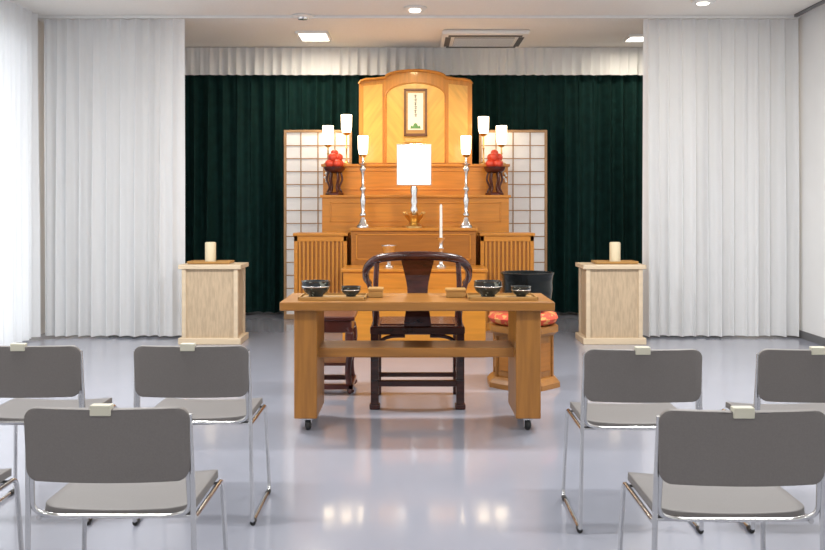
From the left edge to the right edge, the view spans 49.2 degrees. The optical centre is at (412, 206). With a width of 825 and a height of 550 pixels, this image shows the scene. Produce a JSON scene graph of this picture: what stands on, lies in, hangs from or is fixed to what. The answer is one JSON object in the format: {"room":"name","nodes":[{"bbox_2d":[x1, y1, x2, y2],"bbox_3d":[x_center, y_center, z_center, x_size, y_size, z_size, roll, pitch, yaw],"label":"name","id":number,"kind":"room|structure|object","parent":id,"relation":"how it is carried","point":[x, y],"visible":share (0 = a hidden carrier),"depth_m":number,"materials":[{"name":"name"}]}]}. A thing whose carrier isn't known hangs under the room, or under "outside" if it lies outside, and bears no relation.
{"room":"funeral hall","nodes":[
{"label":"funeral hall","id":0,"kind":"room"},
{"bbox_2d":[38,20,44,333],"bbox_3d":[-3.860,-0.300,9.850,0.120,3.200,2.200,0,0,0],"label":"wall","id":1,"kind":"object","parent":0,"point":[40,24],"visible":0.02,"depth_m":9.22,"materials":[{"name":"paint"}]},
{"bbox_2d":[245,311,578,313],"bbox_3d":[0.030,-0.300,11.010,7.900,3.200,0.120,0,0,0],"label":"wall","id":2,"kind":"structure","parent":0,"point":[257,312],"depth_m":10.95,"materials":[{"name":"paint"}]},
{"bbox_2d":[0,314,824,549],"bbox_3d":[0.030,1.350,4.225,7.960,0.100,13.750,0,0,0],"label":"floor","id":3,"kind":"structure","parent":0,"point":[417,471],"depth_m":4.46,"materials":[{"name":"plastic"}]},
{"bbox_2d":[0,468,23,549],"bbox_3d":[-1.535,0.923,2.750,0.502,0.754,0.520,0,0,0],"label":"chair","id":4,"kind":"object","parent":3,"relation":"on","point":[4,473],"visible":1,"depth_m":2.97,"materials":[{"name":"silver metal"}]},
{"bbox_2d":[0,343,116,525],"bbox_3d":[-1.570,0.923,3.850,0.502,0.754,0.520,0,0,0],"label":"chair","id":5,"kind":"object","parent":3,"relation":"on","point":[26,372],"visible":0.66,"depth_m":3.61,"materials":[{"name":"silver metal"}]},
{"bbox_2d":[24,403,227,549],"bbox_3d":[-0.852,0.923,2.735,0.502,0.754,0.520,0,0,0],"label":"chair","id":6,"kind":"object","parent":3,"relation":"on","point":[115,463],"visible":1,"depth_m":2.50,"materials":[{"name":"grey plastic"}]},
{"bbox_2d":[132,343,270,525],"bbox_3d":[-0.892,0.923,3.850,0.502,0.754,0.520,0,0,0],"label":"chair","id":7,"kind":"object","parent":3,"relation":"on","point":[186,370],"visible":0.83,"depth_m":3.62,"materials":[{"name":"silver metal"}]},
{"bbox_2d":[178,262,248,344],"bbox_3d":[-1.919,0.924,8.710,0.592,0.752,0.420,0,0,0],"label":"pedestal","id":8,"kind":"object","parent":3,"relation":"on","point":[213,295],"visible":0.98,"depth_m":8.53,"materials":[{"name":"beige wood"}]},
{"bbox_2d":[187,260,233,263],"bbox_3d":[-1.952,0.534,8.720,0.412,0.026,0.232,0,0,0],"label":"tray","id":9,"kind":"object","parent":8,"relation":"on","point":[191,261],"visible":0.99,"depth_m":8.61,"materials":[{"name":"brown wood"}]},
{"bbox_2d":[205,241,215,260],"bbox_3d":[-1.952,0.432,8.700,0.104,0.205,0.104,0,0,0],"label":"pillar candle","id":10,"kind":"object","parent":9,"relation":"on","point":[210,247],"visible":0.91,"depth_m":8.66,"materials":[{"name":"wax"}]},
{"bbox_2d":[284,130,351,318],"bbox_3d":[-1.094,0.204,10.420,0.787,2.192,0.040,0,0,0],"label":"screen","id":11,"kind":"object","parent":3,"relation":"on","point":[305,151],"visible":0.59,"depth_m":10.41,"materials":[{"name":"paper"}]},
{"bbox_2d":[293,232,349,292],"bbox_3d":[-0.966,0.786,9.598,0.578,1.027,0.325,0,0,0],"label":"base cabinet","id":12,"kind":"object","parent":3,"relation":"on","point":[317,255],"visible":0.54,"depth_m":9.45,"materials":[{"name":"brown wood"}]},
{"bbox_2d":[324,311,357,393],"bbox_3d":[-0.601,1.024,6.400,0.400,0.539,0.400,0,0,0],"label":"stand","id":13,"kind":"object","parent":3,"relation":"on","point":[334,321],"visible":0.48,"depth_m":6.22,"materials":[{"name":"red wood"}]},
{"bbox_2d":[324,357,352,365],"bbox_3d":[-0.601,1.090,6.400,0.340,0.020,0.340,0,0,0],"label":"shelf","id":14,"kind":"object","parent":13,"relation":"attached to","point":[328,361],"depth_m":6.25,"materials":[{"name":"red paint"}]},
{"bbox_2d":[320,69,510,357],"bbox_3d":[0.034,-0.139,9.065,2.121,2.877,2.630,0,0,0],"label":"altar","id":15,"kind":"object","parent":3,"relation":"on","point":[381,99],"visible":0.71,"depth_m":9.82,"materials":[{"name":"brown wood"}]},
{"bbox_2d":[323,125,332,163],"bbox_3d":[-0.958,-0.701,10.200,0.124,0.435,0.124,0,0,0],"label":"lamp","id":16,"kind":"object","parent":15,"relation":"on","point":[327,129],"visible":0.79,"depth_m":10.15,"materials":[{"name":"white glass"}]},
{"bbox_2d":[324,149,344,194],"bbox_3d":[-0.862,-0.384,9.950,0.240,0.504,0.240,0,0,0],"label":"stand","id":17,"kind":"object","parent":15,"relation":"on","point":[334,164],"visible":1,"depth_m":9.88,"materials":[{"name":"brown wood"}]},
{"bbox_2d":[341,114,351,163],"bbox_3d":[-0.748,-0.764,10.200,0.124,0.560,0.124,0,0,0],"label":"lamp","id":18,"kind":"object","parent":15,"relation":"on","point":[346,119],"visible":0.94,"depth_m":10.16,"materials":[{"name":"gold metal"}]},
{"bbox_2d":[356,135,369,227],"bbox_3d":[-0.527,-0.269,9.580,0.146,0.975,0.146,0,0,0],"label":"candlestick","id":19,"kind":"object","parent":15,"relation":"on","point":[362,140],"visible":1,"depth_m":9.55,"materials":[{"name":"silver metal"}]},
{"bbox_2d":[358,135,367,153],"bbox_3d":[-0.527,-0.656,9.580,0.110,0.202,0.110,0,0,0],"label":"shade","id":20,"kind":"object","parent":19,"relation":"on","point":[362,140],"depth_m":9.54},
{"bbox_2d":[380,245,396,267],"bbox_3d":[-0.235,0.493,9.000,0.170,0.225,0.170,0,0,0],"label":"goblet","id":21,"kind":"object","parent":15,"relation":"on","point":[386,248],"visible":0.82,"depth_m":8.95,"materials":[{"name":"silver metal"}]},
{"bbox_2d":[397,144,430,227],"bbox_3d":[0.016,-0.222,9.500,0.362,0.879,0.236,0,0,0],"label":"lamp","id":22,"kind":"object","parent":15,"relation":"on","point":[413,160],"visible":1,"depth_m":9.45,"materials":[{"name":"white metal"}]},
{"bbox_2d":[404,138,423,142],"bbox_3d":[0.017,-0.757,10.242,0.240,0.050,0.040,0,0,0],"label":"name plaque","id":23,"kind":"object","parent":15,"relation":"attached to","point":[407,140],"visible":1,"depth_m":10.24,"materials":[{"name":"wood"}]},
{"bbox_2d":[404,89,426,135],"bbox_3d":[0.034,-1.078,10.260,0.264,0.540,0.028,0,0,0],"label":"scroll","id":24,"kind":"object","parent":15,"relation":"attached to","point":[415,100],"visible":1,"depth_m":10.25,"materials":[{"name":"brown paper"}]},
{"bbox_2d":[435,204,445,267],"bbox_3d":[0.285,0.288,9.000,0.110,0.635,0.110,0,0,0],"label":"candle holder","id":25,"kind":"object","parent":15,"relation":"on","point":[440,239],"visible":0.84,"depth_m":8.99,"materials":[{"name":"silver metal"}]},
{"bbox_2d":[439,204,441,237],"bbox_3d":[0.285,0.138,9.000,0.030,0.335,0.030,0,0,0],"label":"candle","id":26,"kind":"object","parent":25,"relation":"on","point":[440,204],"depth_m":8.99,"materials":[{"name":"wax"}]},
{"bbox_2d":[459,135,472,227],"bbox_3d":[0.570,-0.269,9.580,0.146,0.975,0.146,0,0,0],"label":"candlestick","id":27,"kind":"object","parent":15,"relation":"on","point":[465,140],"visible":1,"depth_m":9.55,"materials":[{"name":"silver metal"}]},
{"bbox_2d":[461,135,470,153],"bbox_3d":[0.570,-0.656,9.580,0.110,0.202,0.110,0,0,0],"label":"shade","id":28,"kind":"object","parent":27,"relation":"attached to","point":[465,140],"depth_m":9.54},
{"bbox_2d":[478,116,488,163],"bbox_3d":[0.805,-0.752,10.200,0.124,0.537,0.124,0,0,0],"label":"lamp","id":29,"kind":"object","parent":15,"relation":"on","point":[483,121],"visible":0.95,"depth_m":10.16,"materials":[{"name":"white glass"}]},
{"bbox_2d":[484,149,504,194],"bbox_3d":[0.907,-0.384,9.950,0.240,0.504,0.240,0,0,0],"label":"stand","id":30,"kind":"object","parent":15,"relation":"on","point":[494,164],"visible":1,"depth_m":9.88,"materials":[{"name":"red food"}]},
{"bbox_2d":[496,125,506,163],"bbox_3d":[1.009,-0.701,10.200,0.124,0.435,0.124,0,0,0],"label":"lamp","id":31,"kind":"object","parent":15,"relation":"on","point":[501,130],"visible":0.78,"depth_m":10.15,"materials":[{"name":"white glass"}]},
{"bbox_2d":[362,251,471,409],"bbox_3d":[0.032,0.791,6.005,0.748,1.018,0.607,0,0,0],"label":"armchair","id":32,"kind":"object","parent":3,"relation":"on","point":[417,265],"visible":0.8,"depth_m":5.77,"materials":[{"name":"paint"}]},
{"bbox_2d":[280,293,554,429],"bbox_3d":[0.027,0.922,5.420,1.576,0.756,0.540,0,0,0],"label":"table","id":33,"kind":"object","parent":3,"relation":"on","point":[522,348],"visible":1,"depth_m":5.20,"materials":[{"name":"brown wood"}]},
{"bbox_2d":[298,280,367,299],"bbox_3d":[-0.471,0.492,5.370,0.395,0.102,0.260,0,0,0],"label":"wooden tray","id":34,"kind":"object","parent":33,"relation":"on","point":[327,296],"depth_m":5.32,"materials":[{"name":"brown wood"}]},
{"bbox_2d":[341,285,360,296],"bbox_3d":[-0.368,0.503,5.380,0.120,0.060,0.120,0,0,0],"label":"bowl","id":35,"kind":"object","parent":34,"relation":"on","point":[348,290],"visible":1,"depth_m":5.34,"materials":[{"name":"black ceramic"}]},
{"bbox_2d":[368,287,383,297],"bbox_3d":[-0.221,0.515,5.450,0.093,0.055,0.128,0,0,0],"label":"box","id":36,"kind":"object","parent":33,"relation":"on","point":[374,292],"visible":1,"depth_m":5.39,"materials":[{"name":"brown wood"}]},
{"bbox_2d":[445,288,465,297],"bbox_3d":[0.260,0.518,5.450,0.123,0.050,0.128,0,0,0],"label":"box","id":37,"kind":"object","parent":33,"relation":"on","point":[450,292],"visible":1,"depth_m":5.39,"materials":[{"name":"brown wood"}]},
{"bbox_2d":[466,280,537,299],"bbox_3d":[0.530,0.492,5.370,0.406,0.102,0.260,0,0,0],"label":"wooden tray","id":38,"kind":"object","parent":33,"relation":"on","point":[471,296],"depth_m":5.32,"materials":[{"name":"brown wood"}]},
{"bbox_2d":[511,285,530,296],"bbox_3d":[0.649,0.503,5.380,0.120,0.060,0.120,0,0,0],"label":"bowl","id":39,"kind":"object","parent":38,"relation":"on","point":[518,290],"visible":1,"depth_m":5.34,"materials":[{"name":"black ceramic"}]},
{"bbox_2d":[477,232,534,330],"bbox_3d":[0.995,0.786,9.598,0.583,1.027,0.325,0,0,0],"label":"base cabinet","id":40,"kind":"object","parent":3,"relation":"on","point":[498,251],"visible":0.55,"depth_m":9.45,"materials":[{"name":"brown wood"}]},
{"bbox_2d":[479,130,546,270],"bbox_3d":[1.164,0.204,10.420,0.787,2.192,0.040,0,0,0],"label":"screen","id":41,"kind":"object","parent":3,"relation":"on","point":[525,151],"visible":0.44,"depth_m":10.41,"materials":[{"name":"paper"}]},
{"bbox_2d":[487,322,559,390],"bbox_3d":[0.810,1.077,6.600,0.508,0.445,0.508,0,0,0],"label":"stand","id":42,"kind":"object","parent":3,"relation":"on","point":[498,379],"visible":0.48,"depth_m":6.47,"materials":[{"name":"brown wood"}]},
{"bbox_2d":[488,311,557,325],"bbox_3d":[0.810,0.809,6.600,0.510,0.090,0.510,0,0,0],"label":"cushion","id":43,"kind":"object","parent":42,"relation":"on","point":[497,317],"visible":0.47,"depth_m":6.45,"materials":[{"name":"red fabric"}]},
{"bbox_2d":[500,270,553,299],"bbox_3d":[0.840,0.621,6.600,0.394,0.285,0.394,0,0,0],"label":"bell","id":44,"kind":"object","parent":43,"relation":"on","point":[539,281],"visible":0.57,"depth_m":6.46,"materials":[{"name":"black metal"}]},
{"bbox_2d":[575,262,645,344],"bbox_3d":[1.912,0.924,8.710,0.596,0.752,0.420,0,0,0],"label":"pedestal","id":45,"kind":"object","parent":3,"relation":"on","point":[610,295],"visible":0.97,"depth_m":8.53,"materials":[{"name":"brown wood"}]},
{"bbox_2d":[591,260,638,263],"bbox_3d":[1.957,0.534,8.720,0.412,0.026,0.232,0,0,0],"label":"tray","id":46,"kind":"object","parent":45,"relation":"on","point":[592,261],"visible":1,"depth_m":8.61,"materials":[{"name":"brown wood"}]},
{"bbox_2d":[609,242,619,260],"bbox_3d":[1.957,0.432,8.700,0.104,0.205,0.104,0,0,0],"label":"pillar candle","id":47,"kind":"object","parent":46,"relation":"on","point":[614,247],"visible":0.91,"depth_m":8.65,"materials":[{"name":"wax"}]},
{"bbox_2d":[561,346,703,533],"bbox_3d":[0.909,0.923,3.760,0.502,0.754,0.520,0,0,1],"label":"chair","id":48,"kind":"object","parent":3,"relation":"on","point":[656,378],"visible":0.84,"depth_m":3.53,"materials":[{"name":"silver metal"}]},
{"bbox_2d":[618,406,824,549],"bbox_3d":[0.912,0.923,2.705,0.502,0.754,0.520,0,0,0],"label":"chair","id":49,"kind":"object","parent":3,"relation":"on","point":[732,465],"visible":1,"depth_m":2.47,"materials":[{"name":"silver metal"}]},
{"bbox_2d":[722,346,824,532],"bbox_3d":[1.595,0.923,3.760,0.502,0.754,0.520,0,0,1],"label":"chair","id":50,"kind":"object","parent":3,"relation":"on","point":[781,375],"visible":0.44,"depth_m":3.52,"materials":[{"name":"silver metal"}]},
{"bbox_2d":[10,0,823,47],"bbox_3d":[0.030,-1.950,4.225,7.960,0.100,13.750,0,0,0],"label":"ceiling","id":51,"kind":"structure","parent":0,"point":[409,33],"depth_m":8.79,"materials":[{"name":"white paint"}]},
{"bbox_2d":[0,0,40,345],"bbox_3d":[-3.690,-0.310,6.877,0.126,3.160,3.954,0,0,0],"label":"curtain","id":52,"kind":"object","parent":51,"relation":"hanging from","point":[20,298],"visible":1,"depth_m":8.43,"materials":[{"name":"white fabric"}]},
{"bbox_2d":[44,18,184,336],"bbox_3d":[-2.958,-0.292,8.927,1.394,3.145,0.152,0,0,0],"label":"curtain","id":53,"kind":"object","parent":51,"relation":"hanging from","point":[114,90],"visible":1,"depth_m":8.94,"materials":[{"name":"white fabric"}]},
{"bbox_2d":[292,13,313,20],"bbox_3d":[-1.086,-1.877,8.930,0.230,0.044,0.230,0,0,0],"label":"smoke detector","id":54,"kind":"object","parent":51,"relation":"attached to","point":[301,16],"visible":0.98,"depth_m":8.87,"materials":[{"name":"white plastic"}]},
{"bbox_2d":[295,31,327,33],"bbox_3d":[-1.088,-1.885,9.707,0.360,0.029,0.030,0,0,0],"label":"rim","id":55,"kind":"object","parent":51,"relation":"attached to","point":[296,32],"visible":1,"depth_m":9.69,"materials":[{"name":"white plastic"}]},
{"bbox_2d":[299,34,328,39],"bbox_3d":[-1.088,-1.889,9.942,0.300,0.018,0.440,0,0,0],"label":"ceiling light","id":56,"kind":"object","parent":51,"relation":"in","point":[303,36],"visible":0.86,"depth_m":9.92,"materials":[{"name":"white"}]},
{"bbox_2d":[300,40,331,41],"bbox_3d":[-1.088,-1.885,10.177,0.360,0.029,0.030,0,0,0],"label":"rim","id":57,"kind":"object","parent":51,"relation":"attached to","point":[303,40],"visible":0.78,"depth_m":10.17,"materials":[{"name":"white plastic"}]},
{"bbox_2d":[185,47,642,74],"bbox_3d":[0.035,-1.727,10.660,7.360,0.326,0.080,0,0,0],"label":"curtain valance","id":58,"kind":"object","parent":51,"relation":"hanging from","point":[198,60],"visible":0.69,"depth_m":10.66,"materials":[{"name":"white fabric"}]},
{"bbox_2d":[185,75,384,312],"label":"curtain","id":59,"kind":"object","parent":58,"relation":"hanging from","point":[236,126],"depth_m":10.79,"materials":[{"name":"fabric"}]},
{"bbox_2d":[446,75,642,312],"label":"curtain","id":60,"kind":"object","parent":58,"relation":"hanging from","point":[593,124],"depth_m":10.80,"materials":[{"name":"fabric"}]},
{"bbox_2d":[403,5,426,12],"bbox_3d":[0.024,-1.877,8.571,0.230,0.044,0.230,0,0,0],"label":"recessed light","id":61,"kind":"object","parent":51,"relation":"in","point":[410,8],"depth_m":8.51,"materials":[{"name":"white"}]},
{"bbox_2d":[440,30,529,47],"bbox_3d":[0.789,-1.868,10.060,0.940,0.060,0.880,0,0,0],"label":"air conditioner cassette","id":62,"kind":"object","parent":51,"relation":"attached to","point":[449,38],"visible":1,"depth_m":9.85,"materials":[{"name":"white plastic"}]},
{"bbox_2d":[622,41,642,42],"bbox_3d":[2.509,-1.885,10.224,0.260,0.029,0.030,0,0,0],"label":"rim","id":63,"kind":"object","parent":51,"relation":"attached to","point":[626,41],"visible":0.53,"depth_m":10.23,"materials":[{"name":"white plastic"}]},
{"bbox_2d":[627,37,642,40],"bbox_3d":[2.509,-1.889,10.059,0.200,0.018,0.300,0,0,0],"label":"ceiling light","id":64,"kind":"object","parent":51,"relation":"in","point":[631,38],"visible":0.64,"depth_m":10.10,"materials":[{"name":"white"}]},
{"bbox_2d":[629,34,642,36],"bbox_3d":[2.509,-1.885,9.894,0.260,0.029,0.030,0,0,0],"label":"rim","id":65,"kind":"object","parent":51,"relation":"attached to","point":[630,35],"visible":0.56,"depth_m":9.88,"materials":[{"name":"white plastic"}]},
{"bbox_2d":[690,0,715,5],"bbox_3d":[2.679,-1.882,8.300,0.230,0.034,0.230,0,0,0],"label":"recessed light","id":66,"kind":"object","parent":51,"relation":"in","point":[694,2],"depth_m":8.26,"materials":[{"name":"white"}]},
{"bbox_2d":[642,18,798,336],"bbox_3d":[3.063,-0.292,8.921,1.539,3.145,0.141,0,0,0],"label":"curtain","id":67,"kind":"object","parent":51,"relation":"hanging from","point":[720,176],"visible":0.99,"depth_m":8.94,"materials":[{"name":"white fabric"}]},
{"bbox_2d":[799,4,824,337],"bbox_3d":[3.920,-0.300,4.225,0.120,3.200,13.450,0,0,0],"label":"wall","id":68,"kind":"structure","parent":0,"point":[812,23],"depth_m":8.71,"materials":[{"name":"paint"}]},
{"bbox_2d":[38,15,799,18],"bbox_3d":[0.030,-1.885,8.930,7.620,0.029,0.040,0,0,0],"label":"trim","id":69,"kind":"structure","parent":68,"relation":"attached to","point":[39,16],"depth_m":8.91,"materials":[{"name":"white plastic"}]},
{"bbox_2d":[794,0,824,16],"bbox_3d":[3.775,-1.885,6.435,0.030,0.029,4.870,0,0,0],"label":"trim","id":70,"kind":"structure","parent":68,"relation":"attached to","point":[822,2],"depth_m":8.52,"materials":[{"name":"plastic"}]},
{"bbox_2d":[796,330,824,345],"bbox_3d":[3.854,1.262,4.225,0.012,0.075,13.450,0,0,0],"label":"baseboard","id":71,"kind":"structure","parent":68,"relation":"attached to","point":[802,334],"depth_m":8.68,"materials":[{"name":"plastic"}]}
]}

